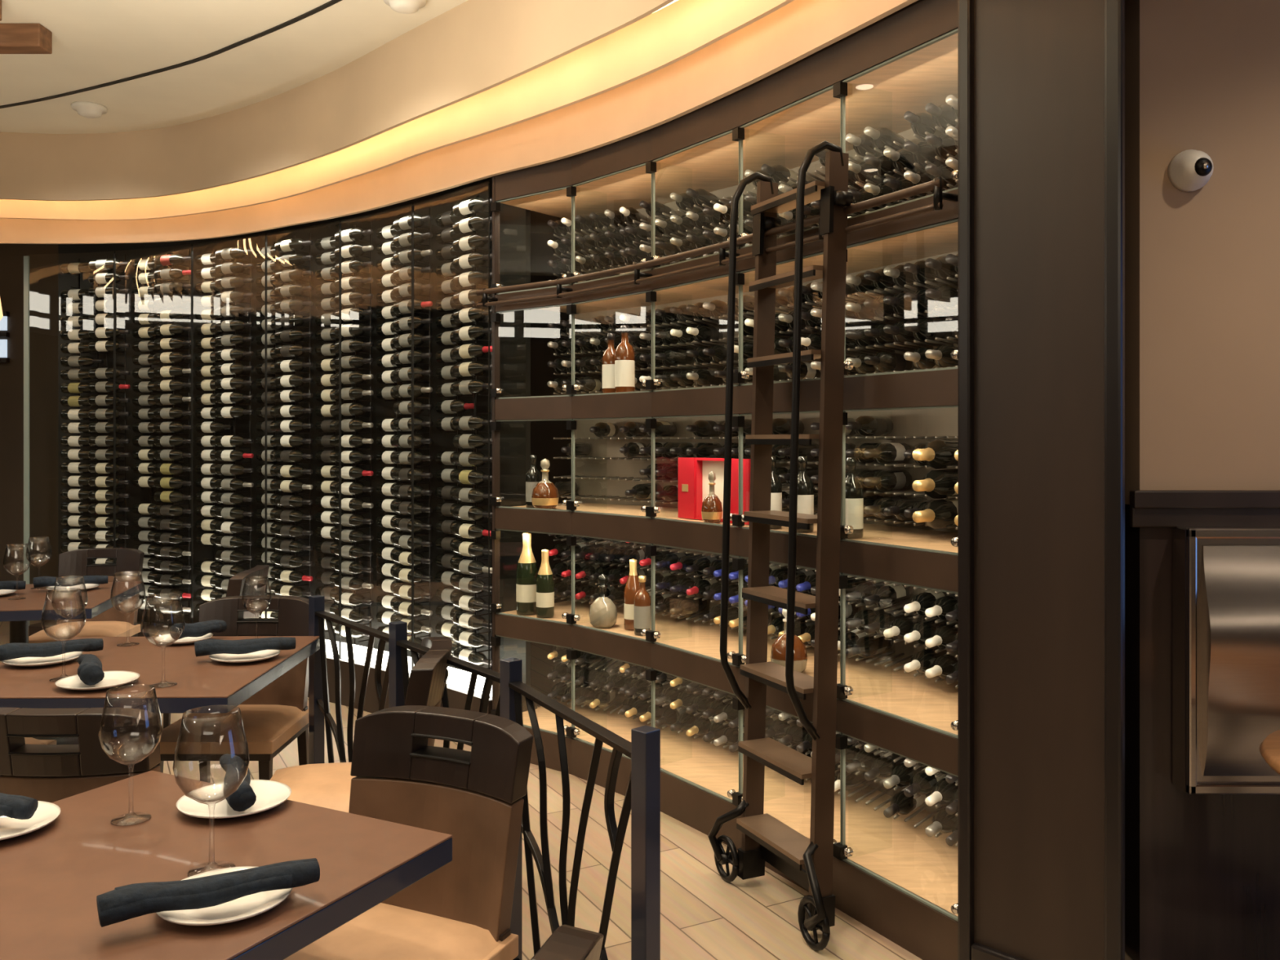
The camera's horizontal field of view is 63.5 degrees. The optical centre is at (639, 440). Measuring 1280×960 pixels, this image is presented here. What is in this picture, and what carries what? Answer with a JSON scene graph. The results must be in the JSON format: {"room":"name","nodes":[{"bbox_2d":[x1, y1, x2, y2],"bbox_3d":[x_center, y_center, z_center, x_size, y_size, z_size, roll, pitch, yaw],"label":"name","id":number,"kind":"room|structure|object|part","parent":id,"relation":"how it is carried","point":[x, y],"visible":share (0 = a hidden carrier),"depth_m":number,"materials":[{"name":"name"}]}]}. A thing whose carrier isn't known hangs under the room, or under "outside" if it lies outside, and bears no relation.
{"room":"restaurant dining room","nodes":[
{"label":"restaurant dining room","id":0,"kind":"room"},
{"bbox_2d":[0,0,562,232],"bbox_3d":[-1.500,-1.860,2.000,11.200,0.100,14.200,0,0,0],"label":"ceiling","id":1,"kind":"structure","parent":0,"point":[95,42],"depth_m":4.87,"materials":[{"name":"paint"}]},
{"bbox_2d":[0,298,3,319],"bbox_3d":[-5.100,-1.350,8.000,0.300,0.920,0.300,0,0,0],"label":"pendant lamp","id":2,"kind":"object","parent":1,"relation":"hanging from","point":[1,309],"visible":1,"depth_m":8.04,"materials":[{"name":"yellow glass"}]},
{"bbox_2d":[0,0,52,53],"bbox_3d":[-3.055,-1.720,3.900,0.910,0.180,2.200,0,0,0],"label":"ceiling beam","id":3,"kind":"structure","parent":1,"relation":"hanging from","point":[15,38],"depth_m":4.48,"materials":[{"name":"brown wood"}]},
{"bbox_2d":[71,101,107,118],"bbox_3d":[-2.980,-1.782,5.600,0.176,0.055,0.176,0,0,0],"label":"smoke detector","id":4,"kind":"object","parent":1,"relation":"attached to","point":[84,108],"visible":1,"depth_m":5.56,"materials":[{"name":"white plastic"}]},
{"bbox_2d":[0,0,342,108],"bbox_3d":[-2.830,-1.808,4.418,7.457,0.008,1.614,0,0,27],"label":"ceiling vent","id":5,"kind":"object","parent":1,"relation":"in","point":[331,2],"visible":1,"depth_m":4.90,"materials":[{"name":"black metal"}]},
{"bbox_2d":[0,0,675,200],"bbox_3d":[-2.570,-1.615,4.469,8.316,0.390,2.660,0,0,23],"label":"ceiling soffit","id":6,"kind":"object","parent":1,"relation":"attached to","point":[473,47],"visible":1,"depth_m":5.08,"materials":[{"name":"paint"}]},
{"bbox_2d":[0,0,794,220],"bbox_3d":[-2.434,-1.585,4.715,8.670,0.450,2.549,0,0,24],"label":"light","id":7,"kind":"object","parent":1,"relation":"attached to","point":[681,28],"visible":0.37,"depth_m":4.52,"materials":[{"name":"paint"}]},
{"bbox_2d":[383,0,426,13],"bbox_3d":[-0.960,-1.782,4.220,0.176,0.055,0.176,0,0,0],"label":"recessed light","id":8,"kind":"object","parent":1,"relation":"attached to","point":[404,6],"visible":1,"depth_m":4.20,"materials":[{"name":"white plastic"}]},
{"bbox_2d":[0,0,917,244],"bbox_3d":[-2.321,-1.538,4.944,8.945,0.545,2.500,0,0,24],"label":"fascia","id":9,"kind":"object","parent":1,"relation":"attached to","point":[798,29],"visible":0.42,"depth_m":4.66,"materials":[{"name":"paint"}]},
{"bbox_2d":[70,190,492,670],"bbox_3d":[-2.323,-0.005,6.164,3.161,2.510,2.024,0,0,0],"label":"frame","id":10,"kind":"object","parent":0,"point":[473,397],"depth_m":6.27,"materials":[{"name":"black metal"}]},
{"bbox_2d":[0,232,571,603],"bbox_3d":[-1.500,-0.155,9.050,11.200,3.310,0.100,0,0,0],"label":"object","id":11,"kind":"structure","parent":0,"point":[43,258],"depth_m":9.00,"materials":[{"name":"clear glass"}]},
{"bbox_2d":[0,311,9,362],"bbox_3d":[-6.100,-0.900,8.970,1.240,0.440,0.050,0,0,0],"label":"window","id":12,"kind":"structure","parent":11,"relation":"in","point":[3,322],"depth_m":8.98,"materials":[{"name":"white glass"}]},
{"bbox_2d":[0,619,1133,959],"bbox_3d":[-1.500,1.550,2.000,11.200,0.100,14.200,0,0,0],"label":"floor","id":13,"kind":"structure","parent":0,"point":[704,916],"depth_m":3.42,"materials":[{"name":"beige tile"}]},
{"bbox_2d":[24,737,56,744],"bbox_3d":[-2.359,1.065,3.450,0.570,0.870,0.462,0,0,0],"label":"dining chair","id":14,"kind":"object","parent":13,"relation":"on","point":[30,740],"visible":0.08,"depth_m":3.62,"materials":[{"name":"brown leather"}]},
{"bbox_2d":[0,581,143,744],"bbox_3d":[-3.000,1.125,5.000,0.900,0.750,0.900,0,0,-12],"label":"dining table","id":15,"kind":"object","parent":13,"relation":"on","point":[18,612],"visible":0.52,"depth_m":4.93,"materials":[{"name":"laminate"}]},
{"bbox_2d":[0,589,17,596],"bbox_3d":[-3.150,0.740,5.000,0.240,0.019,0.240,0,0,0],"label":"dinner plate","id":16,"kind":"object","parent":15,"relation":"on","point":[2,592],"visible":0.82,"depth_m":5.07,"materials":[{"name":"white ceramic"}]},
{"bbox_2d":[0,580,26,590],"bbox_3d":[-3.151,0.702,4.986,0.333,0.054,0.060,0,0,-23],"label":"rolled napkin","id":17,"kind":"object","parent":16,"relation":"on","point":[10,584],"visible":1,"depth_m":5.01,"materials":[{"name":"black fabric"}]},
{"bbox_2d":[2,543,31,599],"bbox_3d":[-2.950,0.619,4.900,0.116,0.260,0.116,0,0,0],"label":"wine glass","id":18,"kind":"object","parent":15,"relation":"on","point":[12,598],"visible":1,"depth_m":4.89,"materials":[{"name":"clear glass"}]},
{"bbox_2d":[25,536,52,589],"bbox_3d":[-3.050,0.619,5.250,0.116,0.260,0.116,0,0,0],"label":"wine glass","id":19,"kind":"object","parent":15,"relation":"on","point":[48,536],"visible":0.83,"depth_m":5.24,"materials":[{"name":"clear glass"}]},
{"bbox_2d":[45,583,99,591],"bbox_3d":[-2.850,0.740,5.200,0.240,0.019,0.240,0,0,0],"label":"dinner plate","id":20,"kind":"object","parent":15,"relation":"on","point":[76,588],"visible":0.86,"depth_m":5.21,"materials":[{"name":"white ceramic"}]},
{"bbox_2d":[33,575,108,587],"bbox_3d":[-2.851,0.702,5.186,0.333,0.054,0.060,0,0,-23],"label":"rolled napkin","id":21,"kind":"object","parent":20,"relation":"on","point":[41,581],"visible":0.97,"depth_m":5.16,"materials":[{"name":"black fabric"}]},
{"bbox_2d":[0,707,160,802],"bbox_3d":[-1.380,1.065,2.661,0.462,0.870,0.570,0,0,0],"label":"dining chair","id":22,"kind":"object","parent":13,"relation":"on","point":[49,773],"visible":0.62,"depth_m":2.41,"materials":[{"name":"brown wood"}]},
{"bbox_2d":[28,547,144,643],"bbox_3d":[-3.106,1.065,5.809,0.462,0.870,0.570,0,0,-6],"label":"dining chair","id":23,"kind":"object","parent":13,"relation":"on","point":[128,566],"visible":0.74,"depth_m":5.97,"materials":[{"name":"brown leather"}]},
{"bbox_2d":[0,635,319,713],"bbox_3d":[-1.690,1.125,3.500,0.940,0.750,0.940,0,0,-1],"label":"dining table","id":24,"kind":"object","parent":13,"relation":"on","point":[204,683],"visible":0.37,"depth_m":3.27,"materials":[{"name":"laminate"}]},
{"bbox_2d":[1,651,83,666],"bbox_3d":[-2.020,0.740,3.500,0.240,0.019,0.240,0,0,0],"label":"dinner plate","id":25,"kind":"object","parent":24,"relation":"on","point":[51,660],"visible":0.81,"depth_m":3.50,"materials":[{"name":"white ceramic"}]},
{"bbox_2d":[0,638,103,661],"bbox_3d":[-1.991,0.702,3.501,0.312,0.054,0.060,0,0,-31],"label":"rolled napkin","id":26,"kind":"object","parent":25,"relation":"on","point":[15,650],"visible":1,"depth_m":3.48,"materials":[{"name":"black fabric"}]},
{"bbox_2d":[40,588,86,681],"bbox_3d":[-1.810,0.609,3.250,0.125,0.280,0.125,0,0,0],"label":"wine glass","id":27,"kind":"object","parent":24,"relation":"on","point":[79,588],"visible":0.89,"depth_m":3.25,"materials":[{"name":"clear glass"}]},
{"bbox_2d":[51,575,88,617],"bbox_3d":[-2.050,0.619,3.720,0.116,0.260,0.116,0,0,0],"label":"wine glass","id":28,"kind":"object","parent":24,"relation":"on","point":[82,575],"visible":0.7,"depth_m":3.71,"materials":[{"name":"clear glass"}]},
{"bbox_2d":[55,671,139,690],"bbox_3d":[-1.660,0.740,3.170,0.230,0.019,0.230,0,0,0],"label":"dinner plate","id":29,"kind":"object","parent":24,"relation":"on","point":[112,679],"visible":0.86,"depth_m":3.19,"materials":[{"name":"white ceramic"}]},
{"bbox_2d":[77,653,104,685],"bbox_3d":[-1.696,0.698,3.188,0.070,0.063,0.265,0,0,-30],"label":"rolled napkin","id":30,"kind":"object","parent":29,"relation":"on","point":[90,672],"visible":1,"depth_m":3.09,"materials":[{"name":"black fabric"}]},
{"bbox_2d":[110,571,146,646],"bbox_3d":[-1.880,0.616,3.800,0.118,0.264,0.118,0,0,0],"label":"wine glass","id":31,"kind":"object","parent":24,"relation":"on","point":[140,571],"visible":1,"depth_m":3.80,"materials":[{"name":"clear glass"}]},
{"bbox_2d":[141,594,185,688],"bbox_3d":[-1.460,0.611,3.170,0.122,0.274,0.122,0,0,0],"label":"wine glass","id":32,"kind":"object","parent":24,"relation":"on","point":[179,594],"visible":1,"depth_m":3.17,"materials":[{"name":"clear glass"}]},
{"bbox_2d":[155,632,213,644],"bbox_3d":[-1.700,0.740,3.860,0.200,0.019,0.200,0,0,0],"label":"dinner plate","id":33,"kind":"object","parent":24,"relation":"on","point":[166,638],"visible":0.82,"depth_m":3.87,"materials":[{"name":"white ceramic"}]},
{"bbox_2d":[169,619,226,639],"bbox_3d":[-1.642,0.700,3.855,0.066,0.058,0.203,0,0,40],"label":"rolled napkin","id":34,"kind":"object","parent":33,"relation":"on","point":[199,628],"visible":0.97,"depth_m":3.83,"materials":[{"name":"black fabric"}]},
{"bbox_2d":[208,649,279,663],"bbox_3d":[-1.355,0.740,3.550,0.230,0.019,0.230,0,0,0],"label":"dinner plate","id":35,"kind":"object","parent":24,"relation":"on","point":[259,655],"visible":0.83,"depth_m":3.56,"materials":[{"name":"white ceramic"}]},
{"bbox_2d":[194,636,295,657],"bbox_3d":[-1.351,0.702,3.546,0.326,0.054,0.060,0,0,-19],"label":"rolled napkin","id":36,"kind":"object","parent":35,"relation":"on","point":[206,646],"visible":1,"depth_m":3.52,"materials":[{"name":"black fabric"}]},
{"bbox_2d":[241,576,271,614],"bbox_3d":[-1.430,0.629,3.860,0.107,0.240,0.107,0,0,0],"label":"wine glass","id":37,"kind":"object","parent":24,"relation":"on","point":[267,576],"visible":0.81,"depth_m":3.86,"materials":[{"name":"clear glass"}]},
{"bbox_2d":[163,564,269,728],"bbox_3d":[-2.141,1.065,5.105,0.570,0.870,0.462,0,0,-5],"label":"dining chair","id":38,"kind":"object","parent":13,"relation":"on","point":[255,577],"visible":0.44,"depth_m":5.00,"materials":[{"name":"brown wood"}]},
{"bbox_2d":[0,770,452,959],"bbox_3d":[-0.951,1.125,1.741,0.850,0.750,0.950,0,0,27],"label":"dining table","id":39,"kind":"object","parent":13,"relation":"on","point":[52,876],"visible":0.88,"depth_m":1.83,"materials":[{"name":"laminate"}]},
{"bbox_2d":[0,800,60,840],"bbox_3d":[-1.240,0.740,1.990,0.220,0.019,0.220,0,0,0],"label":"dinner plate","id":40,"kind":"object","parent":39,"relation":"on","point":[46,813],"visible":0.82,"depth_m":2.02,"materials":[{"name":"white ceramic"}]},
{"bbox_2d":[0,792,38,819],"bbox_3d":[-1.246,0.704,2.007,0.169,0.050,0.057,0,0,19],"label":"rolled napkin","id":41,"kind":"object","parent":40,"relation":"on","point":[15,806],"visible":1,"depth_m":1.98,"materials":[{"name":"black fabric"}]},
{"bbox_2d":[97,684,163,826],"bbox_3d":[-1.006,0.620,2.045,0.115,0.258,0.115,0,0,0],"label":"wine glass","id":42,"kind":"object","parent":39,"relation":"on","point":[153,686],"visible":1,"depth_m":2.04,"materials":[{"name":"clear glass"}]},
{"bbox_2d":[173,704,249,877],"bbox_3d":[-0.745,0.610,1.800,0.124,0.278,0.124,0,0,0],"label":"wine glass","id":43,"kind":"object","parent":39,"relation":"on","point":[220,862],"visible":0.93,"depth_m":1.80,"materials":[{"name":"clear glass"}]},
{"bbox_2d":[156,866,292,925],"bbox_3d":[-0.670,0.740,1.670,0.210,0.019,0.210,0,0,0],"label":"dinner plate","id":44,"kind":"object","parent":39,"relation":"on","point":[253,904],"visible":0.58,"depth_m":1.64,"materials":[{"name":"white ceramic"}]},
{"bbox_2d":[96,857,319,927],"bbox_3d":[-0.671,0.704,1.626,0.324,0.050,0.056,0,0,-27],"label":"rolled napkin","id":45,"kind":"object","parent":44,"relation":"on","point":[126,902],"visible":1,"depth_m":1.60,"materials":[{"name":"black fabric"}]},
{"bbox_2d":[176,779,291,818],"bbox_3d":[-0.830,0.740,2.120,0.220,0.019,0.220,0,0,0],"label":"dinner plate","id":46,"kind":"object","parent":39,"relation":"on","point":[269,794],"visible":0.6,"depth_m":2.13,"materials":[{"name":"white ceramic"}]},
{"bbox_2d":[219,753,256,811],"bbox_3d":[-0.841,0.703,2.154,0.059,0.052,0.284,0,0,-25],"label":"rolled napkin","id":47,"kind":"object","parent":46,"relation":"on","point":[235,767],"visible":0.97,"depth_m":2.05,"materials":[{"name":"black fabric"}]},
{"bbox_2d":[155,595,308,782],"bbox_3d":[-1.530,1.065,3.939,0.462,0.870,0.570,0,0,0],"label":"dining chair","id":48,"kind":"object","parent":13,"relation":"on","point":[277,715],"visible":0.65,"depth_m":3.99,"materials":[{"name":"brown leather"}]},
{"bbox_2d":[28,177,537,746],"bbox_3d":[-2.288,0.050,6.286,4.172,2.900,0.686,0,0,30],"label":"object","id":49,"kind":"object","parent":13,"relation":"on","point":[514,221],"depth_m":6.25,"materials":[{"name":"glass"}]},
{"bbox_2d":[23,182,489,697],"bbox_3d":[-2.447,-0.005,6.148,3.442,2.510,2.296,0,0,0],"label":"supports","id":50,"kind":"object","parent":49,"relation":"attached to","point":[26,259],"depth_m":6.29,"materials":[{"name":"silver metal"}]},
{"bbox_2d":[60,197,492,666],"bbox_3d":[-2.263,-0.044,6.281,3.833,2.360,0.397,0,0,32],"label":"wine bottles","id":51,"kind":"object","parent":49,"relation":"attached to","point":[461,602],"visible":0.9,"depth_m":6.24,"materials":[{"name":"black glass"}]},
{"bbox_3d":[-1.571,1.206,5.794,2.254,0.083,0.116,0,0,39],"label":"base light strip","id":52,"kind":"part","parent":49,"relation":"part of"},
{"bbox_2d":[634,575,650,635],"bbox_3d":[0.010,0.704,4.439,0.072,0.251,0.072,0,0,0],"label":"bottle","id":53,"kind":"object","parent":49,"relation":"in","point":[642,597],"visible":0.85,"depth_m":4.41,"materials":[{"name":"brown glass"}]},
{"bbox_2d":[678,457,750,524],"bbox_3d":[0.280,0.194,4.116,0.139,0.250,0.439,0,0,-20],"label":"box","id":54,"kind":"object","parent":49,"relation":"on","point":[700,480],"visible":0.94,"depth_m":4.16,"materials":[{"name":"red cardboard"}]},
{"bbox_2d":[475,177,958,306],"bbox_3d":[0.118,-0.677,3.947,0.255,0.085,2.649,0,0,-37],"label":"ladder rail","id":55,"kind":"object","parent":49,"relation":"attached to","point":[937,184],"visible":0.92,"depth_m":3.74,"materials":[{"name":"brown metal"}]},
{"bbox_2d":[495,28,958,921],"bbox_3d":[0.229,0.095,4.034,0.380,2.488,2.707,0,0,-37],"label":"shelf","id":56,"kind":"object","parent":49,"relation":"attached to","point":[848,691],"visible":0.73,"depth_m":3.90,"materials":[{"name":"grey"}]},
{"bbox_2d":[547,94,958,847],"bbox_3d":[0.445,0.098,4.248,0.498,2.418,2.846,0,0,-35],"label":"wine bottles","id":57,"kind":"object","parent":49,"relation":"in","point":[893,162],"visible":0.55,"depth_m":4.16,"materials":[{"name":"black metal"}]},
{"bbox_2d":[270,636,452,812],"bbox_3d":[-0.862,1.065,3.158,0.570,0.870,0.462,0,0,-8],"label":"dining chair","id":58,"kind":"object","parent":13,"relation":"on","point":[327,785],"visible":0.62,"depth_m":3.05,"materials":[{"name":"brown leather"}]},
{"bbox_2d":[283,705,533,959],"bbox_3d":[-0.540,1.065,2.173,0.462,0.870,0.570,0,0,25],"label":"dining chair","id":59,"kind":"object","parent":13,"relation":"on","point":[462,909],"visible":0.93,"depth_m":2.29,"materials":[{"name":"brown leather"}]},
{"bbox_2d":[308,595,660,959],"bbox_3d":[-0.584,1.050,3.101,0.183,0.900,2.334,0,0,-34],"label":"railing","id":60,"kind":"object","parent":13,"relation":"on","point":[642,794],"visible":0.48,"depth_m":2.63,"materials":[{"name":"black metal"}]},
{"bbox_2d":[530,924,603,959],"bbox_3d":[-0.364,1.065,1.283,0.570,0.870,0.462,0,0,27],"label":"dining chair","id":61,"kind":"object","parent":13,"relation":"on","point":[566,942],"visible":1,"depth_m":1.30,"materials":[{"name":"brown leather"}]},
{"bbox_2d":[490,0,958,959],"bbox_3d":[0.354,0.100,4.131,2.138,2.800,2.619,0,0,0],"label":"wine cabinet","id":62,"kind":"object","parent":13,"relation":"on","point":[902,854],"depth_m":3.87,"materials":[{"name":"brown wood"}]},
{"bbox_2d":[515,532,537,615],"bbox_3d":[-0.542,0.634,4.969,0.104,0.390,0.104,0,0,0],"label":"champagne bottle","id":63,"kind":"object","parent":62,"relation":"in","point":[526,572],"visible":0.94,"depth_m":4.93,"materials":[{"name":"green glass"}]},
{"bbox_2d":[525,454,540,507],"bbox_3d":[-0.511,0.194,4.957,0.072,0.251,0.072,0,0,0],"label":"bottle","id":64,"kind":"object","parent":62,"relation":"in","point":[533,475],"visible":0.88,"depth_m":4.93,"materials":[{"name":"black glass"}]},
{"bbox_2d":[536,549,554,617],"bbox_3d":[-0.447,0.670,4.880,0.085,0.318,0.085,0,0,0],"label":"champagne bottle","id":65,"kind":"object","parent":62,"relation":"in","point":[544,580],"visible":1,"depth_m":4.85,"materials":[{"name":"green glass"}]},
{"bbox_2d":[531,458,559,508],"bbox_3d":[-0.447,0.201,4.880,0.129,0.236,0.129,0,0,0],"label":"decanter","id":66,"kind":"object","parent":62,"relation":"in","point":[544,494],"visible":0.96,"depth_m":4.84,"materials":[{"name":"brown glass"}]},
{"bbox_2d":[588,573,617,627],"bbox_3d":[-0.165,0.711,4.625,0.129,0.236,0.129,0,0,0],"label":"decanter","id":67,"kind":"object","parent":62,"relation":"in","point":[602,611],"visible":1,"depth_m":4.58,"materials":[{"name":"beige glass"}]},
{"bbox_2d":[602,333,615,393],"bbox_3d":[-0.128,-0.340,4.599,0.080,0.277,0.080,0,0,0],"label":"bottle","id":68,"kind":"object","parent":62,"relation":"in","point":[608,357],"visible":0.69,"depth_m":4.57,"materials":[{"name":"brown glass"}]},
{"bbox_2d":[614,325,635,392],"bbox_3d":[-0.067,-0.353,4.527,0.087,0.304,0.087,0,0,0],"label":"bottle","id":69,"kind":"object","parent":62,"relation":"in","point":[624,354],"visible":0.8,"depth_m":4.49,"materials":[{"name":"brown glass"}]},
{"bbox_2d":[623,559,639,630],"bbox_3d":[-0.029,0.675,4.561,0.083,0.309,0.083,0,0,0],"label":"bottle","id":70,"kind":"object","parent":62,"relation":"in","point":[632,586],"visible":0.77,"depth_m":4.53,"materials":[{"name":"brown glass"}]},
{"bbox_2d":[769,455,782,528],"bbox_3d":[0.483,0.187,3.795,0.076,0.264,0.076,0,0,0],"label":"bottle","id":71,"kind":"object","parent":62,"relation":"in","point":[776,485],"visible":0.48,"depth_m":3.76,"materials":[{"name":"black glass"}]},
{"bbox_2d":[769,608,807,672],"bbox_3d":[0.533,0.706,3.708,0.134,0.246,0.134,0,0,0],"label":"decanter","id":72,"kind":"object","parent":62,"relation":"in","point":[778,653],"visible":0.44,"depth_m":3.67,"materials":[{"name":"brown glass"}]},
{"bbox_2d":[796,456,813,532],"bbox_3d":[0.573,0.187,3.640,0.076,0.264,0.076,0,0,0],"label":"bottle","id":73,"kind":"object","parent":62,"relation":"in","point":[805,484],"visible":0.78,"depth_m":3.61,"materials":[{"name":"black glass"}]},
{"bbox_2d":[845,457,863,537],"bbox_3d":[0.700,0.187,3.423,0.076,0.264,0.076,0,0,0],"label":"bottle","id":74,"kind":"object","parent":62,"relation":"in","point":[854,488],"visible":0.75,"depth_m":3.39,"materials":[{"name":"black glass"}]},
{"bbox_2d":[707,140,853,951],"bbox_3d":[0.457,0.294,3.318,0.233,2.412,0.688,0,0,-25],"label":"ladder","id":75,"kind":"object","parent":13,"relation":"on","point":[765,837],"visible":0.99,"depth_m":3.20,"materials":[{"name":"dark stained wood"},{"name":"black metal"}]},
{"bbox_2d":[1259,729,1279,774],"bbox_3d":[1.890,1.125,2.360,0.820,0.750,0.820,0,0,0],"label":"round table","id":76,"kind":"object","parent":13,"relation":"on","point":[1269,748],"visible":1,"depth_m":2.51,"materials":[{"name":"brown wood"}]},
{"bbox_2d":[958,0,1124,959],"bbox_3d":[1.210,-0.155,2.847,0.424,3.310,0.594,0,0,44],"label":"column","id":77,"kind":"structure","parent":0,"point":[1042,82],"depth_m":2.64,"materials":[{"name":"brown wood"}]},
{"bbox_2d":[1124,0,1279,959],"bbox_3d":[2.730,-0.152,3.000,2.620,3.295,0.120,0,0,0],"label":"wall","id":78,"kind":"structure","parent":0,"point":[1202,264],"depth_m":2.94,"materials":[{"name":"beige paint"}]},
{"bbox_2d":[1167,149,1213,191],"bbox_3d":[1.557,-0.765,2.897,0.116,0.116,0.085,0,0,0],"label":"security camera","id":79,"kind":"object","parent":78,"relation":"attached to","point":[1190,170],"visible":1,"depth_m":2.89,"materials":[{"name":"white plastic"}]},
{"bbox_2d":[1129,489,1279,527],"bbox_3d":[2.720,0.193,2.925,2.660,0.105,0.035,0,0,0],"label":"trim","id":80,"kind":"structure","parent":78,"relation":"attached to","point":[1148,508],"depth_m":2.92,"materials":[{"name":"brown wood"}]},
{"bbox_2d":[1172,525,1279,794],"bbox_3d":[1.815,0.608,2.879,0.610,0.735,0.122,0,0,0],"label":"mirror","id":81,"kind":"object","parent":78,"relation":"attached to","point":[1226,579],"visible":1,"depth_m":2.85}
]}

